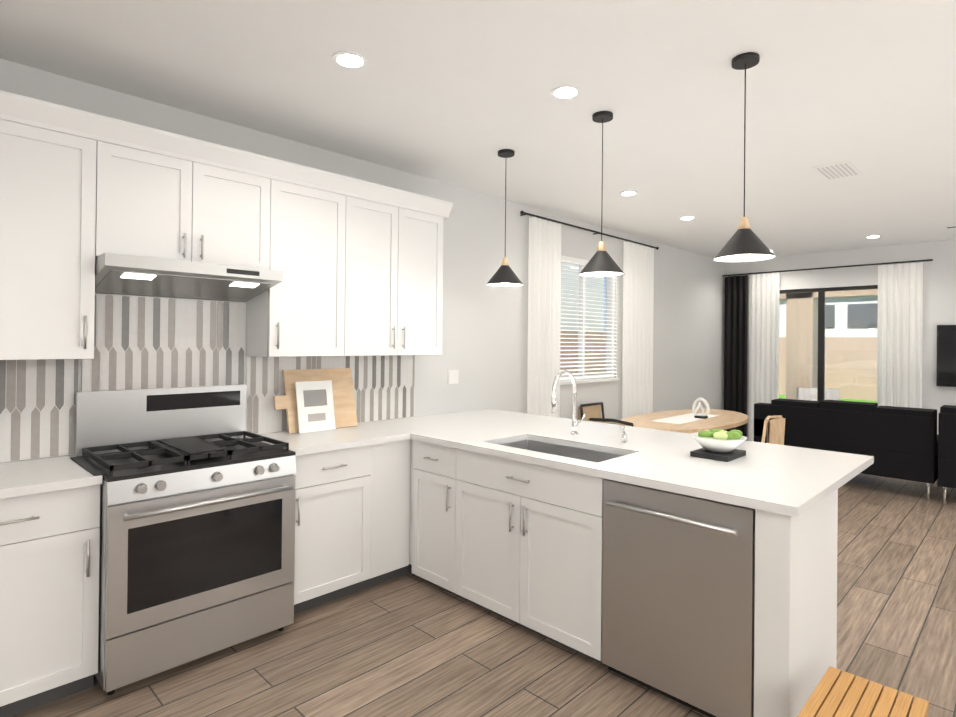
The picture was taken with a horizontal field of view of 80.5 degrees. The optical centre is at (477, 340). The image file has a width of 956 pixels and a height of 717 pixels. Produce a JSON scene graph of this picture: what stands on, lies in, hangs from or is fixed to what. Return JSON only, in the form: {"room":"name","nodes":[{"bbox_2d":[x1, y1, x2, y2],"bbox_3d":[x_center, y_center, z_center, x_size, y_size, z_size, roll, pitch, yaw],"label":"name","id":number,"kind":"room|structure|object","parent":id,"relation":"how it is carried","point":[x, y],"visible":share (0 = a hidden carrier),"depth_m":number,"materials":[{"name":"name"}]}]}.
{"room":"dining room and kitchen","nodes":[
{"label":"dining room and kitchen","id":0,"kind":"room"},
{"bbox_2d":[0,59,723,462],"bbox_3d":[-0.150,0.139,5.071,0.150,2.960,11.880,0,0,45],"label":"wall","id":1,"kind":"structure","parent":0,"point":[484,339],"depth_m":5.23,"materials":[{"name":"paint"}]},
{"bbox_2d":[0,90,115,359],"bbox_3d":[-2.192,-0.501,2.655,0.326,1.180,0.720,0,0,45],"label":"upper cabinet","id":2,"kind":"object","parent":1,"relation":"attached to","point":[58,163],"depth_m":2.63,"materials":[{"name":"white wood"}]},
{"bbox_2d":[95,253,282,301],"bbox_3d":[-1.612,-0.327,3.121,0.498,0.157,0.875,0,0,45],"label":"range hood","id":3,"kind":"object","parent":1,"relation":"attached to","point":[120,274],"visible":0.96,"depth_m":3.01,"materials":[{"name":"silver metal"}]},
{"bbox_2d":[116,119,275,269],"bbox_3d":[-1.669,-0.746,3.183,0.326,0.675,0.881,0,0,45],"label":"upper cabinet","id":4,"kind":"object","parent":1,"relation":"attached to","point":[179,197],"depth_m":3.06,"materials":[{"name":"white wood"}]},
{"bbox_2d":[0,294,414,462],"bbox_3d":[-1.970,0.177,3.115,0.006,0.848,4.140,0,0,45],"label":"tile backsplash","id":5,"kind":"structure","parent":1,"relation":"attached to","point":[146,342],"depth_m":3.27,"materials":[{"name":"white tile"}]},
{"bbox_2d":[246,159,355,356],"bbox_3d":[-1.180,-0.487,3.681,0.326,1.180,0.639,0,0,45],"label":"upper cabinet","id":6,"kind":"object","parent":1,"relation":"attached to","point":[311,312],"depth_m":3.58,"materials":[{"name":"white wood"}]},
{"bbox_2d":[356,179,447,355],"bbox_3d":[-0.713,-0.480,4.153,0.326,1.180,0.930,0,0,45],"label":"upper cabinet","id":7,"kind":"object","parent":1,"relation":"attached to","point":[358,263],"depth_m":4.06,"materials":[{"name":"white wood"}]},
{"bbox_2d":[448,370,458,383],"bbox_3d":[-0.214,0.317,4.894,0.008,0.120,0.120,0,0,45],"label":"electrical outlet plate","id":8,"kind":"object","parent":1,"relation":"attached to","point":[453,376],"visible":1,"depth_m":4.89,"materials":[{"name":"white plastic"}]},
{"bbox_2d":[520,210,658,249],"bbox_3d":[1.354,-1.212,6.401,0.109,0.040,2.760,0,0,45],"label":"curtain rod","id":9,"kind":"object","parent":1,"relation":"attached to","point":[522,212],"visible":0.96,"depth_m":6.13,"materials":[{"name":"black metal"}]},
{"bbox_2d":[527,217,560,417],"bbox_3d":[0.663,0.190,5.660,0.075,2.782,0.480,0,0,45],"label":"window curtain","id":10,"kind":"object","parent":9,"relation":"hanging from","point":[544,301],"visible":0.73,"depth_m":5.63,"materials":[{"name":"white fabric"}]},
{"bbox_2d":[622,242,653,418],"bbox_3d":[1.990,0.208,7.005,0.075,2.782,0.700,0,0,45],"label":"window curtain","id":11,"kind":"object","parent":9,"relation":"hanging from","point":[638,308],"visible":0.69,"depth_m":6.94,"materials":[{"name":"white fabric"}]},
{"bbox_2d":[560,260,619,384],"bbox_3d":[1.199,-0.213,6.386,0.140,1.380,1.320,0,0,45],"label":"window","id":12,"kind":"structure","parent":1,"relation":"in","point":[610,287],"depth_m":6.46,"materials":[{"name":"white"}]},
{"bbox_2d":[560,255,617,379],"bbox_3d":[1.226,-0.238,6.360,0.051,1.322,1.244,0,0,45],"label":"window blinds","id":13,"kind":"object","parent":12,"relation":"attached to","point":[574,260],"visible":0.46,"depth_m":6.32,"materials":[{"name":"white plastic"}]},
{"bbox_2d":[0,0,955,257],"bbox_3d":[2.480,-1.386,2.496,7.500,0.120,11.880,0,0,45],"label":"ceiling","id":14,"kind":"structure","parent":0,"point":[454,92],"depth_m":3.06,"materials":[{"name":"paint"}]},
{"bbox_2d":[332,51,367,68],"bbox_3d":[-0.619,-1.352,2.730,0.169,0.005,0.169,0,0,21],"label":"recessed light","id":15,"kind":"object","parent":14,"relation":"in","point":[348,60],"depth_m":2.72,"materials":[{"name":"white plastic"}]},
{"bbox_2d":[486,149,522,286],"bbox_3d":[0.195,-0.862,4.013,0.270,0.959,0.270,0,0,45],"label":"pendant light","id":16,"kind":"object","parent":14,"relation":"hanging from","point":[504,275],"visible":1,"depth_m":3.97,"materials":[{"name":"black metal"}]},
{"bbox_2d":[550,85,581,99],"bbox_3d":[0.475,-1.340,3.055,0.169,0.005,0.169,0,0,39],"label":"recessed light","id":17,"kind":"object","parent":14,"relation":"in","point":[564,92],"depth_m":3.05,"materials":[{"name":"white plastic"}]},
{"bbox_2d":[578,111,624,276],"bbox_3d":[0.737,-0.859,3.352,0.270,0.959,0.270,0,0,45],"label":"pendant light","id":18,"kind":"object","parent":14,"relation":"hanging from","point":[601,263],"visible":1,"depth_m":3.32,"materials":[{"name":"black metal"}]},
{"bbox_2d":[619,191,637,195],"bbox_3d":[1.360,-1.323,5.090,0.169,0.005,0.169,0,0,21],"label":"recessed light","id":19,"kind":"object","parent":14,"relation":"in","point":[626,193],"depth_m":5.08,"materials":[{"name":"white plastic"}]},
{"bbox_2d":[679,216,695,219],"bbox_3d":[2.251,-1.311,6.065,0.169,0.005,0.169,1,0,6],"label":"recessed light","id":20,"kind":"object","parent":14,"relation":"in","point":[687,217],"depth_m":6.06,"materials":[{"name":"white plastic"}]},
{"bbox_2d":[713,52,775,262],"bbox_3d":[1.265,-0.857,2.677,0.270,0.959,0.270,0,0,45],"label":"pendant light","id":21,"kind":"object","parent":14,"relation":"hanging from","point":[744,243],"visible":1,"depth_m":2.65,"materials":[{"name":"black metal"}]},
{"bbox_2d":[812,161,861,179],"bbox_3d":[2.786,-1.310,4.371,0.240,0.010,0.440,0,0,45],"label":"ceiling vent","id":22,"kind":"object","parent":14,"relation":"in","point":[843,169],"visible":1,"depth_m":4.35,"materials":[{"name":"white metal"}]},
{"bbox_2d":[865,235,881,237],"bbox_3d":[4.904,-1.281,7.001,0.169,0.005,0.169,0,0,39],"label":"recessed light","id":23,"kind":"object","parent":14,"relation":"in","point":[877,236],"depth_m":6.97,"materials":[{"name":"white plastic"}]},
{"bbox_2d":[943,225,955,228],"bbox_3d":[5.624,-1.277,6.108,0.900,0.007,0.140,0,0,45],"label":"ceiling vent","id":24,"kind":"object","parent":14,"relation":"in","point":[948,227],"visible":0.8,"depth_m":6.38,"materials":[{"name":"white metal"}]},
{"bbox_2d":[11,473,955,716],"bbox_3d":[2.450,1.684,2.483,7.500,0.100,11.880,0,0,45],"label":"floor","id":25,"kind":"structure","parent":0,"point":[408,645],"depth_m":2.88,"materials":[{"name":"brown wood"}]},
{"bbox_2d":[0,484,99,716],"bbox_3d":[-2.149,1.114,2.510,0.606,0.950,0.666,0,0,45],"label":"base cabinet","id":26,"kind":"object","parent":25,"relation":"on","point":[49,582],"visible":0.96,"depth_m":2.39,"materials":[{"name":"white wood"}]},
{"bbox_2d":[0,455,102,498],"bbox_3d":[-2.559,0.612,2.073,0.632,0.038,1.876,0,0,45],"label":"countertop","id":27,"kind":"structure","parent":26,"relation":"on","point":[30,476],"depth_m":2.50,"materials":[{"name":"white stone"}]},
{"bbox_2d":[70,384,296,694],"bbox_3d":[-1.545,0.937,2.989,0.757,1.320,0.921,0,0,45],"label":"range","id":28,"kind":"object","parent":25,"relation":"on","point":[197,528],"visible":1,"depth_m":2.81,"materials":[{"name":"silver metal"}]},
{"bbox_2d":[293,444,376,613],"bbox_3d":[-1.088,1.129,3.584,0.606,0.950,0.557,0,0,45],"label":"base cabinet","id":29,"kind":"object","parent":25,"relation":"on","point":[353,519],"depth_m":3.39,"materials":[{"name":"white wood"}]},
{"bbox_2d":[373,439,412,585],"bbox_3d":[-0.799,1.133,3.877,0.606,0.950,0.388,0,0,45],"label":"base cabinet","id":30,"kind":"object","parent":25,"relation":"on","point":[393,461],"depth_m":3.69,"materials":[{"name":"white wood"}]},
{"bbox_2d":[409,535,411,564],"bbox_3d":[-0.405,1.138,4.261,0.626,0.950,0.713,0,0,45],"label":"base cabinet","id":31,"kind":"object","parent":25,"relation":"on","point":[410,536],"depth_m":3.81,"materials":[{"name":"white wood"}]},
{"bbox_2d":[409,440,540,603],"bbox_3d":[-0.012,1.140,3.861,0.485,0.950,0.730,0,0,45],"label":"base cabinet","id":32,"kind":"object","parent":25,"relation":"on","point":[520,543],"depth_m":3.37,"materials":[{"name":"white wood"}]},
{"bbox_2d":[246,370,873,517],"bbox_3d":[0.350,0.534,3.364,2.957,0.689,2.260,0,0,45],"label":"countertop","id":33,"kind":"structure","parent":32,"relation":"on","point":[793,481],"depth_m":3.24,"materials":[{"name":"white stone"}]},
{"bbox_2d":[295,380,335,433],"bbox_3d":[-1.097,0.446,3.817,0.065,0.336,0.270,0,0,45],"label":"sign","id":34,"kind":"object","parent":33,"relation":"on","point":[315,406],"visible":1,"depth_m":3.81,"materials":[{"name":"white paper"}]},
{"bbox_2d":[273,368,357,433],"bbox_3d":[-1.113,0.407,3.882,0.112,0.413,0.600,0,0,45],"label":"cutting board","id":35,"kind":"object","parent":33,"relation":"on","point":[344,399],"visible":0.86,"depth_m":3.96,"materials":[{"name":"brown wood"}]},
{"bbox_2d":[499,440,623,462],"bbox_3d":[0.470,0.773,3.340,0.854,0.214,0.464,0,0,45],"label":"sink basin","id":36,"kind":"object","parent":33,"relation":"in","point":[571,450],"depth_m":3.56,"materials":[{"name":"silver metal"}]},
{"bbox_2d":[551,370,626,441],"bbox_3d":[0.694,0.412,3.566,0.404,0.437,0.283,0,0,45],"label":"faucet","id":37,"kind":"object","parent":33,"relation":"on","point":[573,436],"depth_m":3.63,"materials":[{"name":"silver metal"}]},
{"bbox_2d":[690,429,747,461],"bbox_3d":[1.319,0.560,3.096,0.290,0.148,0.290,0,0,45],"label":"bowl","id":38,"kind":"object","parent":33,"relation":"on","point":[719,444],"visible":1,"depth_m":3.02,"materials":[{"name":"white ceramic"}]},
{"bbox_2d":[578,402,604,421],"bbox_3d":[1.401,1.161,6.069,0.496,0.954,0.460,0,0,45],"label":"dining chair","id":39,"kind":"object","parent":25,"relation":"on","point":[591,410],"visible":0.33,"depth_m":6.16,"materials":[{"name":"black"}]},
{"bbox_2d":[588,418,633,426],"bbox_3d":[1.281,1.155,4.997,0.460,0.954,0.496,0,0,45],"label":"dining chair","id":40,"kind":"object","parent":25,"relation":"on","point":[610,420],"visible":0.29,"depth_m":4.87,"materials":[{"name":"black"}]},
{"bbox_2d":[602,479,754,716],"bbox_3d":[1.079,1.147,2.727,0.694,0.948,0.761,0,0,45],"label":"dishwasher","id":41,"kind":"object","parent":25,"relation":"on","point":[678,600],"visible":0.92,"depth_m":2.46,"materials":[{"name":"silver metal"}]},
{"bbox_2d":[618,409,748,433],"bbox_3d":[2.205,1.233,5.947,0.988,0.825,2.107,0,0,45],"label":"dining table","id":42,"kind":"object","parent":25,"relation":"on","point":[728,419],"visible":0.52,"depth_m":5.71,"materials":[{"name":"brown wood"}]},
{"bbox_2d":[652,413,719,423],"bbox_3d":[2.196,0.818,5.936,0.300,0.002,1.000,0,0,45],"label":"table runner","id":43,"kind":"object","parent":42,"relation":"on","point":[682,419],"visible":0.93,"depth_m":5.82,"materials":[{"name":"white fabric"}]},
{"bbox_2d":[692,398,709,418],"bbox_3d":[2.353,0.712,5.952,0.185,0.217,0.150,0,0,45],"label":"figurine","id":44,"kind":"object","parent":43,"relation":"on","point":[702,415],"visible":1,"depth_m":5.93,"materials":[{"name":"white ceramic"}]},
{"bbox_2d":[761,415,784,444],"bbox_3d":[2.542,1.169,5.295,0.496,0.954,0.460,0,0,45],"label":"dining chair","id":45,"kind":"object","parent":25,"relation":"on","point":[775,428],"visible":0.27,"depth_m":5.21,"materials":[{"name":"brown wood"}]},
{"bbox_2d":[754,398,938,500],"bbox_3d":[4.394,1.192,6.755,1.760,0.955,0.940,0,0,45],"label":"sofa","id":46,"kind":"object","parent":25,"relation":"on","point":[898,442],"visible":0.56,"depth_m":6.21,"materials":[{"name":"black fabric"}]},
{"bbox_2d":[797,666,928,716],"bbox_3d":[1.292,1.435,1.895,0.299,0.370,0.470,0,0,45],"label":"slatted bench","id":47,"kind":"object","parent":25,"relation":"on","point":[836,692],"visible":1,"depth_m":1.96,"materials":[{"name":"brown wood"}]},
{"bbox_2d":[938,405,955,504],"bbox_3d":[5.668,1.169,5.384,1.900,1.015,0.940,0,0,45],"label":"sofa","id":48,"kind":"object","parent":25,"relation":"on","point":[946,446],"visible":1,"depth_m":5.67,"materials":[{"name":"black fabric"}]},
{"bbox_2d":[723,239,955,435],"bbox_3d":[6.585,0.210,6.663,7.200,2.960,0.150,0,0,45],"label":"wall","id":49,"kind":"structure","parent":0,"point":[939,289],"depth_m":7.53,"materials":[{"name":"paint"}]},
{"bbox_2d":[722,259,932,275],"bbox_3d":[4.897,-1.030,8.163,2.640,0.022,0.110,0,0,45],"label":"curtain rod","id":50,"kind":"object","parent":49,"relation":"attached to","point":[927,260],"visible":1,"depth_m":7.95,"materials":[{"name":"black metal"}]},
{"bbox_2d":[724,275,747,440],"bbox_3d":[4.063,0.306,8.905,0.360,2.642,0.071,0,0,45],"label":"curtain","id":51,"kind":"object","parent":50,"relation":"hanging from","point":[735,337],"visible":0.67,"depth_m":8.90,"materials":[{"name":"black fabric"}]},
{"bbox_2d":[748,273,779,440],"bbox_3d":[4.358,0.308,8.614,0.430,2.642,0.075,0,0,45],"label":"door curtain","id":52,"kind":"object","parent":50,"relation":"hanging from","point":[764,292],"visible":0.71,"depth_m":8.62,"materials":[{"name":"white fabric"}]},
{"bbox_2d":[877,262,922,407],"bbox_3d":[5.550,0.315,7.437,0.480,2.642,0.075,0,0,45],"label":"door curtain","id":53,"kind":"object","parent":50,"relation":"hanging from","point":[899,335],"visible":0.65,"depth_m":7.43,"materials":[{"name":"white fabric"}]},
{"bbox_2d":[779,285,877,402],"bbox_3d":[5.081,0.462,8.130,1.600,2.440,0.070,0,0,45],"label":"sliding glass door","id":54,"kind":"structure","parent":49,"relation":"attached to","point":[821,390],"depth_m":8.19,"materials":[{"name":"clear glass"}]},
{"bbox_2d":[936,325,955,386],"bbox_3d":[6.371,0.199,6.730,1.400,0.780,0.048,0,0,45],"label":"wall-mounted tv","id":55,"kind":"object","parent":49,"relation":"attached to","point":[946,355],"visible":1,"depth_m":7.14,"materials":[{"name":"black"}]},
{"label":"outside","id":56,"kind":"structure","parent":0,"visible":0},
{"bbox_2d":[779,394,876,402],"bbox_3d":[9.116,1.804,11.514,24.000,0.100,37.800,0,0,45],"label":"ground","id":57,"kind":"structure","parent":56,"point":[782,396],"depth_m":16.85,"materials":[{"name":"green plant"}]},
{"bbox_2d":[561,262,603,330],"bbox_3d":[-4.381,-1.164,13.482,6.000,5.590,17.580,0,0,45],"label":"neighbor house","id":58,"kind":"structure","parent":57,"relation":"on","point":[573,272],"depth_m":16.62,"materials":[{"name":"white"}]},
{"bbox_2d":[560,331,876,400],"bbox_3d":[6.901,0.760,4.566,17.400,1.890,24.780,0,0,45],"label":"fence","id":59,"kind":"object","parent":57,"relation":"on","point":[852,356],"depth_m":17.11,"materials":[{"name":"beige wood"}]},
{"bbox_2d":[779,297,877,336],"bbox_3d":[18.406,-0.766,20.196,19.400,5.290,8.300,0,0,45],"label":"neighbor house","id":60,"kind":"structure","parent":57,"relation":"on","point":[871,303],"depth_m":19.85,"materials":[{"name":"white"}]},
{"bbox_3d":[6.751,1.711,8.833,5.600,0.020,3.200,0,0,45],"label":"patio slab","id":61,"kind":"object","parent":57,"relation":"on","visible":0},
{"bbox_2d":[786,292,817,398],"bbox_3d":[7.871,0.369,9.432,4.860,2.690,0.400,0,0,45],"label":"patio column","id":62,"kind":"structure","parent":61,"relation":"on","point":[791,339],"depth_m":10.84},
{"bbox_2d":[779,289,877,300],"bbox_3d":[7.620,-0.887,9.697,5.600,0.179,0.400,0,0,45],"label":"beam","id":63,"kind":"structure","parent":62,"relation":"on","point":[855,293],"depth_m":10.35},
{"bbox_2d":[796,387,840,400],"bbox_3d":[5.939,1.271,9.723,0.720,0.850,0.660,0,0,15],"label":"patio chair","id":64,"kind":"object","parent":61,"relation":"on","point":[812,394],"depth_m":9.95,"materials":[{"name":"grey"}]}
]}

